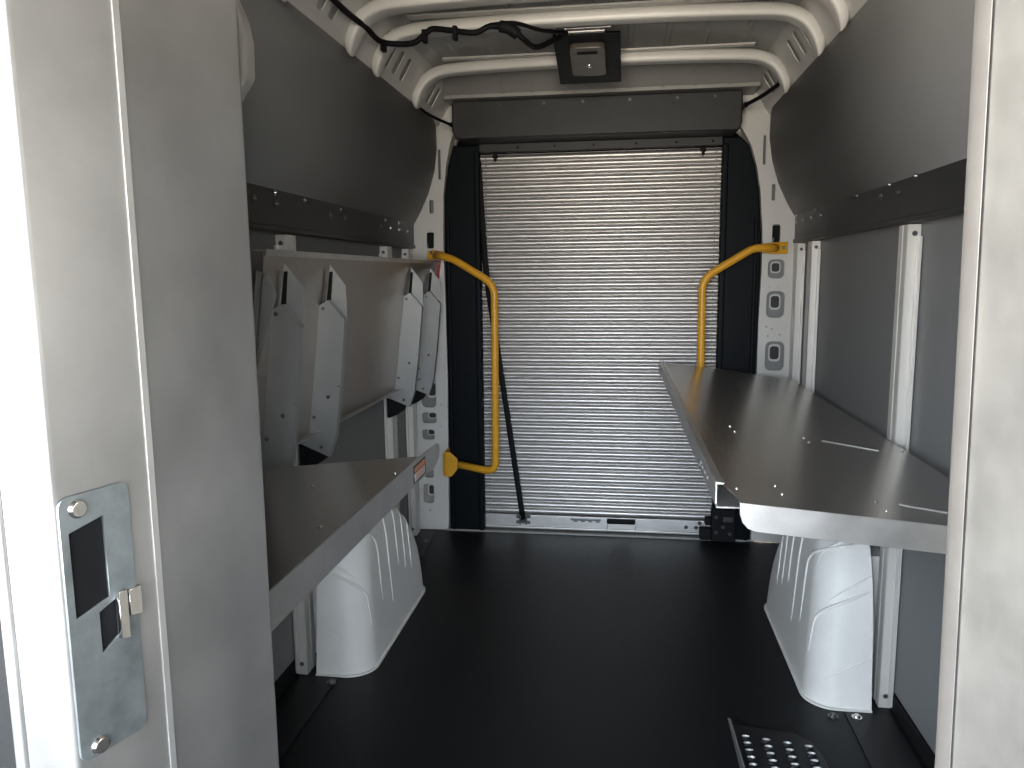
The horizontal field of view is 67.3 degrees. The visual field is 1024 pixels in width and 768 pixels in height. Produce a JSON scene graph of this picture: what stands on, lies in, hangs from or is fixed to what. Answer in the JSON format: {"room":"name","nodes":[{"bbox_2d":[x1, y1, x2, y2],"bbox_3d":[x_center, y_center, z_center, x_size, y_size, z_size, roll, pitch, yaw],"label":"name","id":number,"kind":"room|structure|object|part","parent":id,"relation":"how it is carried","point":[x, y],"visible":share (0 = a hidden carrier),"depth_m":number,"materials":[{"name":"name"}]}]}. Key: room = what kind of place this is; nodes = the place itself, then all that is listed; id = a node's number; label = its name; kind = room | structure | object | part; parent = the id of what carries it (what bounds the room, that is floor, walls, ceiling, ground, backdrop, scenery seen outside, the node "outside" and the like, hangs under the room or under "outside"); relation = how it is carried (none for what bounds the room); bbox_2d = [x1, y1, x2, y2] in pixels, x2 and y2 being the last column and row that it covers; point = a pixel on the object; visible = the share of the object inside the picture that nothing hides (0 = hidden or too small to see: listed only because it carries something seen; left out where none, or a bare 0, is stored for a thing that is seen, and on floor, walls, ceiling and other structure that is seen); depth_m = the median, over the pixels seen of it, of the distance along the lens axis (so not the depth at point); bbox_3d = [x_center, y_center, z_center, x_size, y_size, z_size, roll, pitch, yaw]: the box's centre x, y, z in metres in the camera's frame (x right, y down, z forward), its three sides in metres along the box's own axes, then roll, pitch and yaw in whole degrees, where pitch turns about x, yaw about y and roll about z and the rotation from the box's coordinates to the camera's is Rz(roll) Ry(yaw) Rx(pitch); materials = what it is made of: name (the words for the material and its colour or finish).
{"room":"vehicle interior","nodes":[
{"label":"vehicle interior","id":0,"kind":"room"},
{"bbox_2d":[0,619,16,767],"bbox_3d":[-0.019,0.209,0.660,1.820,2.400,0.030,1,8,8],"label":"wall","id":1,"kind":"structure","parent":0,"point":[7,751],"depth_m":0.73,"materials":[{"name":"grey"}]},
{"bbox_2d":[0,0,278,767],"bbox_3d":[-0.356,0.123,0.761,0.086,2.050,0.284,3,9,25],"label":"door frame","id":2,"kind":"structure","parent":1,"relation":"attached to","point":[135,614],"depth_m":0.69,"materials":[{"name":"metal"}]},
{"bbox_3d":[-0.359,0.208,0.678,0.003,0.237,0.067,3,9,25],"label":"strike plate","id":3,"kind":"part","parent":2,"relation":"part of","materials":[{"name":"metal"}]},
{"bbox_2d":[935,0,1023,767],"bbox_3d":[0.431,0.140,0.583,0.097,2.051,0.232,-2,8,-7],"label":"door frame","id":4,"kind":"structure","parent":1,"relation":"attached to","point":[980,715],"depth_m":0.63,"materials":[{"name":"metal"}]},
{"bbox_2d":[240,0,436,682],"bbox_3d":[-0.622,-0.056,2.107,0.212,2.030,3.270,1,8,8],"label":"wall","id":5,"kind":"structure","parent":0,"point":[319,123],"depth_m":2.28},
{"bbox_2d":[236,0,254,101],"bbox_3d":[-0.578,-0.696,1.591,0.081,0.254,0.050,1,8,8],"label":"bracket","id":6,"kind":"object","parent":5,"relation":"attached to","point":[245,39],"visible":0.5,"depth_m":1.58,"materials":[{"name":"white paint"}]},
{"bbox_2d":[275,659,297,700],"bbox_3d":[-0.673,0.866,2.308,0.034,0.050,2.790,1,8,8],"label":"baseboard","id":7,"kind":"structure","parent":5,"relation":"attached to","point":[289,674],"depth_m":2.25,"materials":[{"name":"black plastic"}]},
{"bbox_2d":[274,235,315,674],"bbox_3d":[-0.640,0.229,2.275,0.032,1.317,0.083,1,8,8],"label":"upright post","id":8,"kind":"object","parent":5,"relation":"attached to","point":[303,613],"visible":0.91,"depth_m":2.32,"materials":[{"name":"metal"}]},
{"bbox_2d":[246,183,414,248],"bbox_3d":[-0.645,-0.485,2.131,0.035,0.130,2.730,1,8,8],"label":"wall rail","id":9,"kind":"object","parent":5,"relation":"attached to","point":[269,210],"visible":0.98,"depth_m":2.38,"materials":[{"name":"metal"}]},
{"bbox_3d":[-0.591,-0.727,2.099,0.162,0.540,2.750,1,8,8],"label":"panel","id":10,"kind":"part","parent":5,"relation":"part of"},
{"bbox_2d":[252,249,441,468],"bbox_3d":[-0.479,-0.125,2.685,0.161,0.631,1.733,1,8,8],"label":"shelf","id":11,"kind":"object","parent":5,"relation":"attached to","point":[337,336],"visible":0.88,"depth_m":2.21,"materials":[{"name":"metal"}]},
{"bbox_3d":[-0.590,0.030,1.906,0.158,0.451,0.003,1,8,8],"label":"support arm","id":12,"kind":"part","parent":11,"relation":"part of"},
{"bbox_3d":[-0.548,-0.012,2.200,0.158,0.451,0.003,1,8,8],"label":"support arm","id":13,"kind":"part","parent":11,"relation":"part of"},
{"bbox_3d":[-0.427,-0.132,3.036,0.158,0.451,0.003,1,8,8],"label":"support arm","id":14,"kind":"part","parent":11,"relation":"part of"},
{"bbox_3d":[-0.384,-0.175,3.337,0.158,0.451,0.003,1,8,8],"label":"support arm","id":15,"kind":"part","parent":11,"relation":"part of"},
{"bbox_2d":[262,443,439,630],"bbox_3d":[-0.510,0.453,1.496,0.516,0.492,1.062,1,8,8],"label":"shelf","id":16,"kind":"object","parent":5,"relation":"attached to","point":[315,515],"visible":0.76,"depth_m":1.40,"materials":[{"name":"metal"}]},
{"bbox_2d":[287,0,449,125],"bbox_3d":[-0.480,-1.016,2.041,0.088,0.144,2.850,1,8,8],"label":"trim","id":17,"kind":"structure","parent":5,"relation":"attached to","point":[337,28],"depth_m":2.43,"materials":[{"name":"white paint"}]},
{"bbox_2d":[379,246,399,511],"bbox_3d":[-0.506,0.097,3.201,0.032,1.317,0.083,1,8,8],"label":"upright post","id":18,"kind":"object","parent":5,"relation":"attached to","point":[390,424],"visible":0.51,"depth_m":3.19,"materials":[{"name":"metal"}]},
{"bbox_2d":[401,249,419,535],"bbox_3d":[-0.462,0.052,3.509,0.032,1.317,0.083,1,8,8],"label":"upright post","id":19,"kind":"object","parent":5,"relation":"attached to","point":[411,412],"visible":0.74,"depth_m":3.54,"materials":[{"name":"metal"}]},
{"bbox_2d":[427,250,498,476],"bbox_3d":[-0.228,-0.083,3.454,0.355,1.027,0.097,4,9,31],"label":"handle","id":20,"kind":"object","parent":5,"relation":"attached to","point":[451,464],"visible":1,"depth_m":3.40,"materials":[{"name":"yellow paint"}]},
{"bbox_3d":[-0.334,-0.576,3.446,0.119,0.046,0.026,7,11,42],"label":"plate","id":21,"kind":"part","parent":20,"relation":"part of","materials":[{"name":"yellow paint"}]},
{"bbox_3d":[-0.276,0.362,3.561,0.067,0.117,0.100,1,8,8],"label":"mounting plate","id":22,"kind":"part","parent":20,"relation":"part of","materials":[{"name":"yellow paint"}]},
{"bbox_2d":[445,145,485,530],"bbox_3d":[-0.218,-0.183,3.532,0.167,1.762,0.048,1,8,8],"label":"guide cover","id":23,"kind":"object","parent":5,"relation":"attached to","point":[464,304],"visible":0.9,"depth_m":3.51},
{"bbox_2d":[437,527,753,541],"bbox_3d":[0.333,0.716,3.628,1.550,0.058,0.116,1,8,8],"label":"trim","id":24,"kind":"structure","parent":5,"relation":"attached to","point":[487,529],"depth_m":3.58,"materials":[{"name":"metal"}]},
{"bbox_2d":[317,0,810,105],"bbox_3d":[0.165,-1.016,1.856,1.520,0.237,3.270,1,8,8],"label":"ceiling","id":25,"kind":"structure","parent":0,"point":[764,33],"depth_m":2.69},
{"bbox_2d":[420,107,451,126],"bbox_3d":[-0.331,-1.108,3.140,0.022,0.073,0.336,4,9,28],"label":"lead","id":26,"kind":"object","parent":25,"relation":"attached to","point":[421,109],"visible":0.62,"depth_m":3.17,"materials":[{"name":"black rubber"}]},
{"bbox_2d":[553,25,620,83],"bbox_3d":[0.266,-1.159,2.675,0.227,0.144,0.312,1,8,8],"label":"lamp","id":27,"kind":"object","parent":25,"relation":"attached to","point":[587,54],"visible":0.99,"depth_m":2.64,"materials":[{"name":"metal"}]},
{"bbox_2d":[577,51,597,54],"bbox_3d":[0.256,-1.124,2.609,0.070,0.007,0.016,1,8,8],"label":"switch","id":28,"kind":"object","parent":27,"relation":"attached to","point":[578,52],"depth_m":2.61,"materials":[{"name":"black plastic"}]},
{"bbox_2d":[344,0,848,56],"bbox_3d":[0.204,-1.030,2.129,1.390,0.169,0.130,1,8,8],"label":"bow","id":29,"kind":"object","parent":25,"relation":"attached to","point":[373,11],"visible":0.98,"depth_m":2.17,"materials":[{"name":"white paint"}]},
{"bbox_2d":[330,0,568,52],"bbox_3d":[-0.221,-1.069,2.301,0.923,0.108,0.334,-7,10,-39],"label":"harness","id":30,"kind":"object","parent":29,"relation":"attached to","point":[510,28],"visible":1,"depth_m":2.32,"materials":[{"name":"black plastic"}]},
{"bbox_2d":[371,0,825,76],"bbox_3d":[0.238,-1.063,2.365,1.390,0.169,0.122,1,8,8],"label":"bow","id":31,"kind":"object","parent":25,"relation":"attached to","point":[650,11],"visible":0.91,"depth_m":2.32,"materials":[{"name":"white paint"}]},
{"bbox_2d":[412,42,790,108],"bbox_3d":[0.305,-1.131,2.835,1.390,0.169,0.122,1,8,8],"label":"bow","id":32,"kind":"object","parent":25,"relation":"attached to","point":[717,53],"visible":0.9,"depth_m":2.78,"materials":[{"name":"white paint"}]},
{"bbox_2d":[742,82,779,109],"bbox_3d":[0.969,-1.117,2.935,0.024,0.066,0.348,-2,8,-12],"label":"lead","id":33,"kind":"object","parent":25,"relation":"attached to","point":[745,104],"visible":0.7,"depth_m":2.96,"materials":[{"name":"rubber"}]},
{"bbox_2d":[276,529,926,767],"bbox_3d":[0.171,0.945,2.050,1.760,0.050,3.100,1,8,8],"label":"floor","id":34,"kind":"structure","parent":0,"point":[517,650],"depth_m":2.36,"materials":[{"name":"black rubber"}]},
{"bbox_2d":[276,676,336,761],"bbox_3d":[-0.675,0.978,1.676,0.122,0.004,1.320,1,8,8],"label":"floor strip","id":35,"kind":"object","parent":34,"relation":"on","point":[297,706],"visible":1,"depth_m":2.16,"materials":[{"name":"black rubber"}]},
{"bbox_2d":[327,679,335,684],"bbox_3d":[-0.537,0.885,2.286,0.027,0.012,0.027,1,8,8],"label":"bolt","id":36,"kind":"object","parent":35,"relation":"attached to","point":[330,681],"visible":1,"depth_m":2.28,"materials":[{"name":"metal"}]},
{"bbox_2d":[313,507,424,677],"bbox_3d":[-0.489,0.569,2.644,0.231,0.540,0.727,1,8,8],"label":"wheel arch cover","id":37,"kind":"object","parent":34,"relation":"on","point":[361,607],"visible":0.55,"depth_m":2.37,"materials":[{"name":"white plastic"}]},
{"bbox_2d":[414,530,434,557],"bbox_3d":[-0.417,0.721,3.475,0.120,0.004,0.350,1,8,8],"label":"floor strip","id":38,"kind":"object","parent":34,"relation":"on","point":[422,547],"visible":0.51,"depth_m":3.52,"materials":[{"name":"black rubber"}]},
{"bbox_2d":[728,718,827,767],"bbox_3d":[0.645,0.925,1.787,0.217,0.054,0.524,1,8,8],"label":"step tread","id":39,"kind":"structure","parent":34,"relation":"on","point":[754,747],"depth_m":1.92,"materials":[{"name":"black metal"}]},
{"bbox_2d":[764,535,879,712],"bbox_3d":[0.979,0.585,2.435,0.231,0.540,0.727,1,8,8],"label":"wheel arch cover","id":40,"kind":"object","parent":34,"relation":"on","point":[820,607],"visible":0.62,"depth_m":2.15,"materials":[{"name":"white plastic"}]},
{"bbox_2d":[828,712,837,719],"bbox_3d":[0.875,0.903,2.094,0.027,0.012,0.027,1,8,8],"label":"bolt","id":41,"kind":"object","parent":34,"relation":"on","point":[832,715],"visible":1,"depth_m":2.09,"materials":[{"name":"metal"}]},
{"bbox_2d":[845,712,921,767],"bbox_3d":[0.874,0.995,1.455,0.129,0.004,1.320,1,8,8],"label":"floor strip","id":42,"kind":"object","parent":34,"relation":"on","point":[879,737],"visible":1,"depth_m":1.97,"materials":[{"name":"black rubber"}]},
{"bbox_2d":[851,713,861,720],"bbox_3d":[0.933,0.900,2.081,0.027,0.012,0.027,1,8,8],"label":"bolt","id":43,"kind":"object","parent":42,"relation":"on","point":[857,717],"visible":1,"depth_m":2.08,"materials":[{"name":"metal"}]},
{"bbox_2d":[427,133,776,542],"bbox_3d":[0.404,-0.331,3.588,1.840,2.160,0.040,1,8,8],"label":"wall","id":44,"kind":"structure","parent":0,"point":[736,134],"depth_m":3.47,"materials":[{"name":"white metal"}]},
{"bbox_2d":[407,106,458,528],"bbox_3d":[-0.299,-0.299,3.586,0.414,1.994,0.133,1,8,8],"label":"door pillar","id":45,"kind":"structure","parent":44,"relation":"attached to","point":[433,409],"depth_m":3.56,"materials":[{"name":"white metal"}]},
{"bbox_2d":[452,90,742,153],"bbox_3d":[0.354,-1.108,3.299,1.190,0.190,0.283,1,8,8],"label":"housing","id":46,"kind":"object","parent":44,"relation":"attached to","point":[699,118],"visible":0.98,"depth_m":3.18,"materials":[{"name":"metal"}]},
{"bbox_3d":[0.374,-1.033,3.328,1.042,0.034,0.038,1,8,8],"label":"lintel plate","id":47,"kind":"part","parent":46,"relation":"part of","materials":[{"name":"grey metal"}]},
{"bbox_2d":[480,147,721,534],"bbox_3d":[0.387,-0.167,3.479,1.124,1.722,0.042,1,8,8],"label":"roller shutter","id":48,"kind":"object","parent":44,"relation":"attached to","point":[598,261],"visible":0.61,"depth_m":3.48,"materials":[{"name":"silver metal"}]},
{"bbox_2d":[480,161,530,524],"bbox_3d":[-0.037,-0.163,3.515,0.236,1.665,0.030,0,8,4],"label":"strap","id":49,"kind":"object","parent":48,"relation":"hanging from","point":[523,519],"visible":0.88,"depth_m":3.53,"materials":[{"name":"fabric"}]},
{"bbox_3d":[0.505,0.639,3.565,0.132,0.025,0.011,1,8,8],"label":"lift handle","id":50,"kind":"part","parent":48,"relation":"part of","materials":[{"name":"black plastic"}]},
{"bbox_2d":[442,63,761,106],"bbox_3d":[0.360,-1.262,3.206,1.280,0.128,0.500,1,8,8],"label":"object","id":51,"kind":"structure","parent":44,"relation":"attached to","point":[690,77],"depth_m":3.09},
{"bbox_2d":[736,92,802,542],"bbox_3d":[1.087,-0.284,3.388,0.394,1.994,0.133,1,8,8],"label":"door pillar","id":52,"kind":"structure","parent":44,"relation":"attached to","point":[777,220],"depth_m":3.29,"materials":[{"name":"white metal"}]},
{"bbox_2d":[770,0,974,753],"bbox_3d":[0.970,-0.038,1.880,0.212,2.030,3.270,1,8,8],"label":"wall","id":53,"kind":"structure","parent":0,"point":[887,100],"depth_m":1.98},
{"bbox_2d":[712,137,760,540],"bbox_3d":[0.983,-0.170,3.361,0.172,1.762,0.048,1,8,8],"label":"guide cover","id":54,"kind":"object","parent":53,"relation":"attached to","point":[738,284],"visible":0.58,"depth_m":3.30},
{"bbox_2d":[699,507,735,541],"bbox_3d":[0.923,0.631,3.461,0.155,0.149,0.056,1,8,8],"label":"block","id":55,"kind":"object","parent":54,"relation":"attached to","point":[722,521],"visible":0.98,"depth_m":3.44,"materials":[{"name":"metal"}]},
{"bbox_3d":[0.963,0.605,3.426,0.042,0.022,0.005,1,8,8],"label":"label plate","id":56,"kind":"part","parent":55,"relation":"part of","materials":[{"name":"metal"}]},
{"bbox_2d":[697,242,787,366],"bbox_3d":[0.983,-0.112,3.312,0.372,0.983,0.100,1,8,8],"label":"handle","id":57,"kind":"object","parent":53,"relation":"attached to","point":[774,247],"visible":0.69,"depth_m":3.25,"materials":[{"name":"yellow paint"}]},
{"bbox_3d":[1.103,-0.574,3.244,0.133,0.050,0.028,-3,9,-18],"label":"plate","id":58,"kind":"part","parent":57,"relation":"part of","materials":[{"name":"yellow paint"}]},
{"bbox_2d":[782,243,805,535],"bbox_3d":[1.210,0.066,3.308,0.032,1.317,0.083,1,8,8],"label":"upright post","id":59,"kind":"object","parent":53,"relation":"attached to","point":[799,249],"visible":0.49,"depth_m":3.24,"materials":[{"name":"metal"}]},
{"bbox_2d":[659,361,949,553],"bbox_3d":[0.763,0.156,2.303,0.547,0.231,1.980,1,8,8],"label":"shelf","id":60,"kind":"object","parent":53,"relation":"attached to","point":[771,449],"visible":0.98,"depth_m":1.67,"materials":[{"name":"metal"}]},
{"bbox_2d":[802,241,820,392],"bbox_3d":[1.175,0.101,3.061,0.032,1.317,0.083,1,8,8],"label":"upright post","id":61,"kind":"object","parent":53,"relation":"attached to","point":[814,251],"visible":0.49,"depth_m":2.99,"materials":[{"name":"metal"}]},
{"bbox_2d":[756,0,867,113],"bbox_3d":[0.835,-1.002,1.853,0.088,0.144,2.850,1,8,8],"label":"trim","id":62,"kind":"structure","parent":53,"relation":"attached to","point":[780,48],"depth_m":2.50,"materials":[{"name":"white paint"}]},
{"bbox_3d":[0.951,-0.710,1.879,0.162,0.540,2.750,1,8,8],"label":"panel","id":63,"kind":"part","parent":53,"relation":"part of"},
{"bbox_2d":[793,158,966,242],"bbox_3d":[1.007,-0.467,1.895,0.035,0.130,2.730,1,8,8],"label":"wall rail","id":64,"kind":"object","parent":53,"relation":"attached to","point":[937,193],"visible":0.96,"depth_m":2.06,"materials":[{"name":"metal"}]},
{"bbox_2d":[872,224,922,707],"bbox_3d":[1.031,0.243,2.066,0.032,1.317,0.083,1,8,8],"label":"upright post","id":65,"kind":"object","parent":53,"relation":"attached to","point":[910,241],"visible":0.91,"depth_m":2.03,"materials":[{"name":"metal"}]},
{"bbox_2d":[890,691,934,767],"bbox_3d":[1.055,0.885,2.061,0.034,0.050,2.790,1,8,8],"label":"baseboard","id":66,"kind":"structure","parent":53,"relation":"attached to","point":[913,733],"depth_m":1.96,"materials":[{"name":"black plastic"}]}
]}

